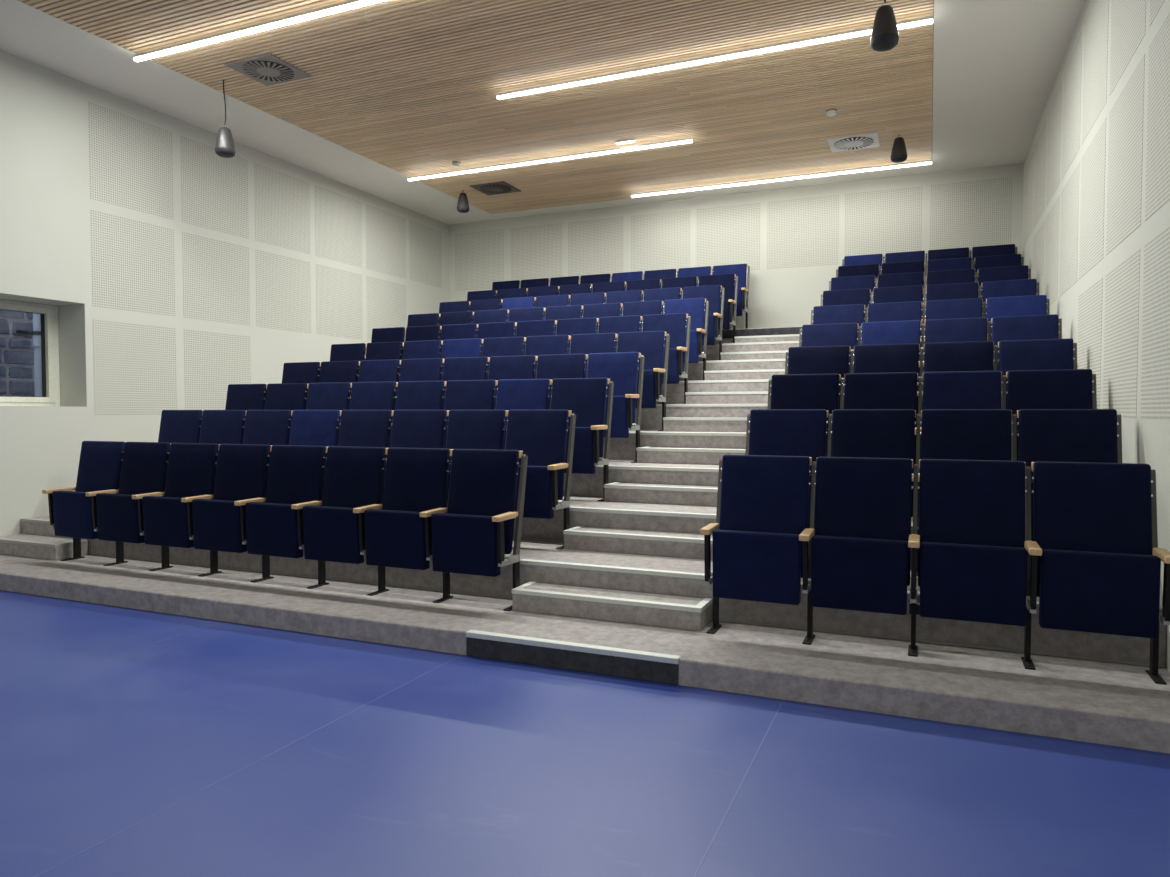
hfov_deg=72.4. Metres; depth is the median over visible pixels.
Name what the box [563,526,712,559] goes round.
step
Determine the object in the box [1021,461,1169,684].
seat
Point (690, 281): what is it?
seat
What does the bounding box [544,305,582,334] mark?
seat
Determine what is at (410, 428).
seat
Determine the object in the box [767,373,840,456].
seat
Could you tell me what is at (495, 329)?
seat
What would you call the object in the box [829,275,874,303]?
seat
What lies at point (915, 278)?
seat
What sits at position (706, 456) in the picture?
step
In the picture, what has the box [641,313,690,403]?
seat
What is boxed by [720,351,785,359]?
step
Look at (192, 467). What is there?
seat
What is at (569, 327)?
seat
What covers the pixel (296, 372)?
seat
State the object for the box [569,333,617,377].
seat
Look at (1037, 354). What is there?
seat
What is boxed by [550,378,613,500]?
seat
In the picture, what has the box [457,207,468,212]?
grille
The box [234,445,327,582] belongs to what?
seat
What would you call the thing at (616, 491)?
step
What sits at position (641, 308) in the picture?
seat
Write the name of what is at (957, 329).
seat
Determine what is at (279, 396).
seat
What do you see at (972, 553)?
seat
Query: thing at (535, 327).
seat
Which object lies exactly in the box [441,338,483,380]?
seat
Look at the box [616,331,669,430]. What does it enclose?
seat
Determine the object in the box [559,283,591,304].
seat
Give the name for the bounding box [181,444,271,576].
seat
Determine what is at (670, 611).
step
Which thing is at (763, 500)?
seat
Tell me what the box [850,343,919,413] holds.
seat
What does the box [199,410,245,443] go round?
seat
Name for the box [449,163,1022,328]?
wall
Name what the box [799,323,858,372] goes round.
seat
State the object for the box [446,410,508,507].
seat
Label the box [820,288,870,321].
seat
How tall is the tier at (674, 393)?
0.379 m
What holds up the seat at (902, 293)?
on the tier at (674, 393)
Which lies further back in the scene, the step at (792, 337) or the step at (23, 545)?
the step at (792, 337)
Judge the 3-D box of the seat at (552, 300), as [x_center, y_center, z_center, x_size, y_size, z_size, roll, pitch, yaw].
[-0.538,-1.533,11.407,0.565,1.043,0.432,1,2,23]
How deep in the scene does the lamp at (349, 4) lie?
6.87 m
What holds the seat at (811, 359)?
on the tier at (586, 485)
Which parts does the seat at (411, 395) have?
backrest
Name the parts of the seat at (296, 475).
armrest, foot plate, leg, seat, backrest, panel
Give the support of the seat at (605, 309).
on the tier at (674, 393)
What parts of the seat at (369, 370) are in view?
backrest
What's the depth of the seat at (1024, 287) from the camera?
8.46 m
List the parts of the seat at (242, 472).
armrest, foot plate, leg, seat, backrest, panel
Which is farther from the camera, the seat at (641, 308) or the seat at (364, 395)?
the seat at (641, 308)
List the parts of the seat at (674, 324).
backrest, seat, armrest, leg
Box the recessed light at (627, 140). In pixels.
[616,139,634,144]
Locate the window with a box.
[0,299,59,406]
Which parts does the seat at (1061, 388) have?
backrest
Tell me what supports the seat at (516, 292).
on the tier at (712, 351)
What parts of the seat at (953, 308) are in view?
backrest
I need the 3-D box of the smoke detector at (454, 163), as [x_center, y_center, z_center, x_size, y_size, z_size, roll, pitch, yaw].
[-1.736,-3.696,10.782,0.120,0.052,0.120,1,2,23]
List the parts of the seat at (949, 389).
backrest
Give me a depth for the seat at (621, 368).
7.58 m
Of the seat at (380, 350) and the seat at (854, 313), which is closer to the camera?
the seat at (854, 313)
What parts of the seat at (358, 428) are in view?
backrest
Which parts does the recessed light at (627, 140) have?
mount plate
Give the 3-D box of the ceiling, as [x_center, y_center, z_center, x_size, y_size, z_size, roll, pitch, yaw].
[-1.351,-3.699,5.716,9.946,0.300,15.660,1,2,23]
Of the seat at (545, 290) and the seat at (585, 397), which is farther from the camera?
the seat at (545, 290)
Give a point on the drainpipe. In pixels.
(36, 338)
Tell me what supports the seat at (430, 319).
on the tier at (674, 393)
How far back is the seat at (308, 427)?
7.04 m
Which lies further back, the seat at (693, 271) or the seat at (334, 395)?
the seat at (693, 271)
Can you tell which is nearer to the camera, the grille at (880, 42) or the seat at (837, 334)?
the grille at (880, 42)
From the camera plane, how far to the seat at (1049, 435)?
4.78 m
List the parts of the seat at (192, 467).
armrest, foot plate, leg, seat, backrest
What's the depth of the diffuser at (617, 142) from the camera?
9.90 m
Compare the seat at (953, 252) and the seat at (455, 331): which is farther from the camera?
the seat at (953, 252)
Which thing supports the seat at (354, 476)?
on the tier at (1092, 701)
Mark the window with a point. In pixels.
(50, 376)
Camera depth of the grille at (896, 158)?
9.66 m
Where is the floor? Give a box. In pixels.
[0,590,1169,876]
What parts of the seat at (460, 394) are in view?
seat, backrest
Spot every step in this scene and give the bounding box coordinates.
[0,534,88,559]
[511,582,711,630]
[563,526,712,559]
[604,482,717,505]
[636,447,745,464]
[663,417,746,431]
[685,391,767,403]
[704,369,784,379]
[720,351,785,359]
[734,334,798,342]
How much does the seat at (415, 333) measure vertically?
1.043 m
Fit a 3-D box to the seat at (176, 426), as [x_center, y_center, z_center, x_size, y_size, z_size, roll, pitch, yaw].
[-3.973,0.248,7.654,0.565,1.043,0.432,1,2,23]
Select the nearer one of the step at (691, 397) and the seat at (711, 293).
the step at (691, 397)
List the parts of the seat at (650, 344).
backrest, seat, armrest, leg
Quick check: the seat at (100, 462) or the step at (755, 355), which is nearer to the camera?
the seat at (100, 462)
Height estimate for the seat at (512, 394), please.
1.043 m
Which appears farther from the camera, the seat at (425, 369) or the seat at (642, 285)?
the seat at (642, 285)
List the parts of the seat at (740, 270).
backrest, seat, leg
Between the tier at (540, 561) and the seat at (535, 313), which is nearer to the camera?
the tier at (540, 561)
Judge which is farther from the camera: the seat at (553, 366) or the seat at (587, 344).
the seat at (587, 344)
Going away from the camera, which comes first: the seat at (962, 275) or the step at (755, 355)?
the seat at (962, 275)
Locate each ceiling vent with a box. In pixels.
[224,53,310,85]
[470,181,520,194]
[827,132,879,152]
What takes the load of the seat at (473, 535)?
on the tier at (1092, 701)
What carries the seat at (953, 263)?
on the tier at (712, 351)
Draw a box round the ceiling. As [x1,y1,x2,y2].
[0,0,1084,224]
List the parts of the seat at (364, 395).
backrest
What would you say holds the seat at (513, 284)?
on the tier at (727, 335)
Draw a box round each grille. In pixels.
[215,147,235,157]
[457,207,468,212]
[870,33,898,51]
[890,154,906,162]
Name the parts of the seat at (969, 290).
backrest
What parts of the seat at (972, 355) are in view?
backrest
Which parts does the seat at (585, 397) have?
backrest, seat, armrest, leg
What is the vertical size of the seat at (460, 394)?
1.043 m
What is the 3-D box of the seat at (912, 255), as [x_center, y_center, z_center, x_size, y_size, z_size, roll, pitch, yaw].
[4.383,-2.071,11.036,0.565,1.043,0.432,1,2,23]
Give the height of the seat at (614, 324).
1.043 m
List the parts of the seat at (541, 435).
seat, backrest, armrest, leg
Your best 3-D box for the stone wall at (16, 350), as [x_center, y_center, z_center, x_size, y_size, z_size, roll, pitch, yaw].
[-6.680,-0.839,8.315,0.340,4.000,6.380,1,2,23]
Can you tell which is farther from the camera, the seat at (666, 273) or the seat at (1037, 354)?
the seat at (666, 273)
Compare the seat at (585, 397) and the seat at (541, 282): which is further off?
the seat at (541, 282)
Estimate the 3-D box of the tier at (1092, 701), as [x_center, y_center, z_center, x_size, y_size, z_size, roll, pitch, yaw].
[-1.388,1.187,5.479,9.092,0.143,0.847,1,2,23]
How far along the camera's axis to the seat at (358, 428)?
6.82 m
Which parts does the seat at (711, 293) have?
backrest, seat, leg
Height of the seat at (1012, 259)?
1.043 m
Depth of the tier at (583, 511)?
6.18 m
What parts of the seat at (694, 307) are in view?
backrest, seat, armrest, leg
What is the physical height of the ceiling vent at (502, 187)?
0.026 m
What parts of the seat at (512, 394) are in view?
seat, backrest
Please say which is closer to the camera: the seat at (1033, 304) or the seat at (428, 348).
the seat at (1033, 304)
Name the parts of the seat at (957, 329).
backrest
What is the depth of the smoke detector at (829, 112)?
8.88 m
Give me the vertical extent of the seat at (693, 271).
1.043 m
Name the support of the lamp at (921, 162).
hanging from the ceiling
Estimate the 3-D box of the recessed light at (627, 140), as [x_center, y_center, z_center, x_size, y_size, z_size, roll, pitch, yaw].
[0.501,-3.676,9.908,0.240,0.032,0.060,1,2,23]
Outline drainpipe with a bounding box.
[16,313,41,396]
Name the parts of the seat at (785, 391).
backrest, seat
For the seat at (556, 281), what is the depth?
13.15 m
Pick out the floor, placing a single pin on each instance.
(134, 742)
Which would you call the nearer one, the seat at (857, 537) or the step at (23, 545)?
the seat at (857, 537)
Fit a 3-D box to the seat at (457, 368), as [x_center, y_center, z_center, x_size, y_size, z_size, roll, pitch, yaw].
[-1.312,-0.323,8.254,0.565,1.043,0.432,1,2,23]
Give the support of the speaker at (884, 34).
hanging from the ceiling
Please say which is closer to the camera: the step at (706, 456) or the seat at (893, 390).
the seat at (893, 390)
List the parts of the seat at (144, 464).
armrest, foot plate, seat, leg, backrest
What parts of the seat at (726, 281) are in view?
backrest, seat, leg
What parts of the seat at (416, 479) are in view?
armrest, foot plate, leg, seat, backrest, panel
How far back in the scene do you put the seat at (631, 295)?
11.02 m
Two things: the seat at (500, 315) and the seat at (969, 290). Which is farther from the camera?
the seat at (500, 315)
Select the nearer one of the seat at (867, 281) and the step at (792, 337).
the seat at (867, 281)
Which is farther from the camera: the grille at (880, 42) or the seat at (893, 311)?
the seat at (893, 311)
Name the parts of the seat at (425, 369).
backrest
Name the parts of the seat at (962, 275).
backrest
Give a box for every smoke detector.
[452,161,460,166]
[826,108,836,115]
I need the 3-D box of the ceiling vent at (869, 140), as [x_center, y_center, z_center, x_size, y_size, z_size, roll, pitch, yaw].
[3.353,-3.681,9.977,0.580,0.026,0.550,1,2,23]
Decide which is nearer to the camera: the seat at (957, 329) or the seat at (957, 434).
the seat at (957, 434)
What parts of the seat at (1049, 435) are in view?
seat, backrest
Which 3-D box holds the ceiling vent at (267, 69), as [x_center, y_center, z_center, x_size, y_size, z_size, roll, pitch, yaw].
[-3.108,-3.609,7.857,0.580,0.026,0.550,1,2,23]
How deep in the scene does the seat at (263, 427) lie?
7.25 m
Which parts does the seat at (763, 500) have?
armrest, foot plate, leg, seat, backrest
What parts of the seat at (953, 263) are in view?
backrest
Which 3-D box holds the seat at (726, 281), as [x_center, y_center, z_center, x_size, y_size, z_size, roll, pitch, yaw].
[1.821,-1.803,11.265,0.604,1.043,0.432,1,2,23]
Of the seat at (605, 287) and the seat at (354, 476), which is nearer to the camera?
the seat at (354, 476)
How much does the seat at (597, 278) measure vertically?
1.043 m
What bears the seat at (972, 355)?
on the tier at (586, 485)
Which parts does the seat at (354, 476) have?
armrest, foot plate, leg, seat, backrest, panel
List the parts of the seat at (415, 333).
backrest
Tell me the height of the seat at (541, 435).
1.043 m
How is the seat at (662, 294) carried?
on the tier at (695, 370)
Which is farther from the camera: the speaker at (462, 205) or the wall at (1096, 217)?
the speaker at (462, 205)
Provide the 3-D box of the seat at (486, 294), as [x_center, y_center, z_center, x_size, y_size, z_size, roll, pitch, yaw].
[-1.734,-1.855,12.793,0.565,1.043,0.432,1,2,23]
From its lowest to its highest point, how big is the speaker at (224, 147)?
0.765 m
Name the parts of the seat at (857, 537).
armrest, foot plate, leg, seat, backrest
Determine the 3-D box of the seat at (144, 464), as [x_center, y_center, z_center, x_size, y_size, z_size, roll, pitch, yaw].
[-3.787,0.556,6.702,0.565,1.043,0.432,1,2,23]
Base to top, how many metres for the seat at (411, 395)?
1.043 m
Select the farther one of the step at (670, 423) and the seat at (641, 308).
the seat at (641, 308)
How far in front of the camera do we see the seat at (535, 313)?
10.73 m
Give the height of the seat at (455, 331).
1.043 m
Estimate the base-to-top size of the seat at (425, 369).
1.043 m
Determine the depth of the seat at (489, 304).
11.90 m
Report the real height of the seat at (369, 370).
1.043 m
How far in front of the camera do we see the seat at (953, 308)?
7.94 m
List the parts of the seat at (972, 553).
foot plate, leg, armrest, backrest, seat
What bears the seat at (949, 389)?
on the tier at (583, 511)
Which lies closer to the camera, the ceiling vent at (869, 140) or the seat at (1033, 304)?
the seat at (1033, 304)
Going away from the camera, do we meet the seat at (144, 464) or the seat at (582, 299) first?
the seat at (144, 464)
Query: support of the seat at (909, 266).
on the tier at (712, 351)
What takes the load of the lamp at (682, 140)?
hanging from the ceiling
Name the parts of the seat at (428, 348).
backrest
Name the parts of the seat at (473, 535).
armrest, foot plate, leg, seat, backrest, armrest, foot plate, leg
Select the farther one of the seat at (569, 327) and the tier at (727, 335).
the tier at (727, 335)
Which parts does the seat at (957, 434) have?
leg, backrest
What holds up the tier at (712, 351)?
on the tier at (695, 370)
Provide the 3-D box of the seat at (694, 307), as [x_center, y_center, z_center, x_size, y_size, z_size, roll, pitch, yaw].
[1.182,-1.202,9.797,0.604,1.043,0.432,1,2,23]
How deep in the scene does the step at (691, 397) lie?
8.73 m
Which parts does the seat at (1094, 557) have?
leg, foot plate, armrest, backrest, seat, leg, foot plate, armrest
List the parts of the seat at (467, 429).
seat, backrest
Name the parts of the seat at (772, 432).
backrest, seat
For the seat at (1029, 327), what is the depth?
6.99 m
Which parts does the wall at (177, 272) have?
perforated panel, perforated panel, perforated panel, perforated panel, perforated panel, perforated panel, perforated panel, perforated panel, perforated panel, perforated panel, perforated panel, perforated panel, perforated panel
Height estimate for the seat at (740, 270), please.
1.043 m
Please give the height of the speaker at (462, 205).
0.336 m
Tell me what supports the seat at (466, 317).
on the tier at (674, 393)
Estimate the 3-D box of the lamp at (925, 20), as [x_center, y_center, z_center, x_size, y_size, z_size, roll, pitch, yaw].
[1.006,-3.571,7.554,4.180,0.082,0.044,1,2,23]
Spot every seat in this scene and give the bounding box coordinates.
[42,441,125,560]
[85,442,170,565]
[132,443,219,570]
[158,410,202,442]
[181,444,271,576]
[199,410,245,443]
[225,384,266,410]
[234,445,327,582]
[243,410,291,444]
[264,383,307,410]
[282,362,320,383]
[289,410,340,446]
[291,446,387,588]
[306,382,351,418]
[319,361,359,396]
[322,410,392,496]
[330,343,366,367]
[338,381,397,439]
[349,359,400,407]
[353,447,452,595]
[358,342,403,378]
[371,327,405,356]
[381,410,448,508]
[389,381,446,447]
[395,358,443,407]
[399,340,442,379]
[402,325,441,358]
[407,313,439,326]
[420,449,527,610]
[439,301,470,324]
[440,311,473,338]
[440,323,477,356]
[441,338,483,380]
[443,357,489,409]
[444,380,497,447]
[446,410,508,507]
[467,290,496,310]
[470,299,502,323]
[473,309,508,337]
[477,322,516,356]
[482,337,525,379]
[488,355,537,409]
[492,280,520,298]
[495,379,552,449]
[497,288,527,308]
[502,297,535,321]
[505,410,575,549]
[508,307,545,336]
[516,320,556,354]
[520,278,549,296]
[525,335,570,378]
[527,286,559,306]
[535,294,570,319]
[536,354,587,409]
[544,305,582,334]
[550,276,580,294]
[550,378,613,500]
[556,317,598,353]
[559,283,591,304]
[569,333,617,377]
[570,292,605,317]
[580,274,611,292]
[582,303,622,332]
[586,352,644,462]
[592,281,625,302]
[598,315,641,352]
[605,290,642,315]
[611,271,643,290]
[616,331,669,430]
[622,300,663,331]
[626,279,660,300]
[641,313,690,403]
[643,269,676,287]
[643,287,681,313]
[661,276,697,297]
[663,298,708,379]
[677,266,711,285]
[681,285,724,359]
[697,273,737,342]
[700,455,811,633]
[712,264,749,328]
[745,409,827,528]
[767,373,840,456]
[785,345,850,408]
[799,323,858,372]
[799,457,912,644]
[811,304,864,344]
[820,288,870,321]
[827,409,915,516]
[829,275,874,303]
[836,264,878,281]
[840,372,917,463]
[842,254,882,271]
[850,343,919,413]
[858,320,920,376]
[865,301,921,346]
[871,285,922,329]
[875,272,923,314]
[879,260,924,288]
[883,251,924,274]
[908,459,1026,656]
[912,409,1012,575]
[915,371,1002,459]
[917,341,994,421]
[919,317,987,409]
[920,298,982,343]
[921,282,978,323]
[922,269,974,318]
[923,257,971,291]
[925,247,969,262]
[969,244,1016,268]
[972,254,1023,281]
[975,265,1030,297]
[978,279,1038,316]
[983,295,1049,340]
[988,314,1061,370]
[994,338,1076,408]
[1002,369,1096,460]
[1012,409,1121,540]
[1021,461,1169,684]
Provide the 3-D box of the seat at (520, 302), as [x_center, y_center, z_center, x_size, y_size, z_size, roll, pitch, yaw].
[-1.043,-1.540,11.624,0.565,1.043,0.432,1,2,23]
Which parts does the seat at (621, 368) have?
backrest, seat, armrest, leg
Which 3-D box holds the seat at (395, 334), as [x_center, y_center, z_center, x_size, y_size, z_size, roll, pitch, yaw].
[-2.693,-0.954,10.590,0.565,1.043,0.432,1,2,23]
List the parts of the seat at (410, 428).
seat, backrest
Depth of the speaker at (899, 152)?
9.66 m
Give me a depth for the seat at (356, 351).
9.90 m
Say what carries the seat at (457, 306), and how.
on the tier at (695, 370)
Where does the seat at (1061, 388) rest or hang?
on the tier at (583, 511)
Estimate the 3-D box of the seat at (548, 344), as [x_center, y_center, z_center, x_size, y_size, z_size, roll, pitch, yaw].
[-0.487,-0.617,8.771,0.565,1.043,0.432,1,2,23]
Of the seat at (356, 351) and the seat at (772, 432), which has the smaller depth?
the seat at (772, 432)
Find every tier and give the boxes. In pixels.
[0,554,1169,753]
[20,516,1166,667]
[381,496,912,566]
[563,460,718,496]
[602,430,745,460]
[635,404,767,430]
[656,379,768,404]
[679,359,784,380]
[699,341,798,360]
[715,326,801,343]
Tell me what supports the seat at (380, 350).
on the tier at (624, 449)
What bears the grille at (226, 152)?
attached to the speaker at (224, 147)
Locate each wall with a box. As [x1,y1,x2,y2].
[0,50,449,535]
[0,310,34,396]
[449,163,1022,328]
[1022,0,1169,671]
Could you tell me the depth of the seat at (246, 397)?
8.43 m
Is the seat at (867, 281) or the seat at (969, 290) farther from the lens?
the seat at (867, 281)
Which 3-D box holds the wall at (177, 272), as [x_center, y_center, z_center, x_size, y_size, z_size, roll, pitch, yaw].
[-5.667,-1.215,7.656,0.552,4.797,15.660,1,2,23]
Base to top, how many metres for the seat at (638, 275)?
1.043 m
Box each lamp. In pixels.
[133,0,385,61]
[408,137,692,180]
[497,15,932,98]
[631,159,931,197]
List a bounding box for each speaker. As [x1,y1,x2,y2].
[215,80,235,157]
[457,191,468,212]
[870,0,898,51]
[890,135,906,162]
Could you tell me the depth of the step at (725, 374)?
9.46 m
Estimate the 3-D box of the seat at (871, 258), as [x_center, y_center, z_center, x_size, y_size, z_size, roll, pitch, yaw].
[3.878,-2.078,11.253,0.565,1.043,0.432,1,2,23]
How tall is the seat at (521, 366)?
1.043 m
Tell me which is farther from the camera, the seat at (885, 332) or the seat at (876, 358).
the seat at (885, 332)
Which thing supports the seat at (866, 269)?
on the tier at (712, 351)
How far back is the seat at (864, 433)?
5.21 m
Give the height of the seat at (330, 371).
1.043 m
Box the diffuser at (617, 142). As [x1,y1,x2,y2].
[616,141,633,144]
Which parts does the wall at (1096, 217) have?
perforated panel, perforated panel, perforated panel, perforated panel, perforated panel, perforated panel, perforated panel, perforated panel, perforated panel, perforated panel, perforated panel, perforated panel, perforated panel, perforated panel, perforated panel, perforated panel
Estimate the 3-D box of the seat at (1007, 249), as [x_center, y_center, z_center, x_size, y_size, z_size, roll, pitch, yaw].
[5.412,-2.056,10.594,0.604,1.043,0.432,1,2,23]
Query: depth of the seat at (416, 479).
5.58 m
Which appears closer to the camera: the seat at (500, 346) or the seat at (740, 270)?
the seat at (500, 346)
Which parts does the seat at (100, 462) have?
armrest, foot plate, seat, leg, backrest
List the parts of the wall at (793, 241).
perforated panel, perforated panel, perforated panel, perforated panel, perforated panel, perforated panel, perforated panel, perforated panel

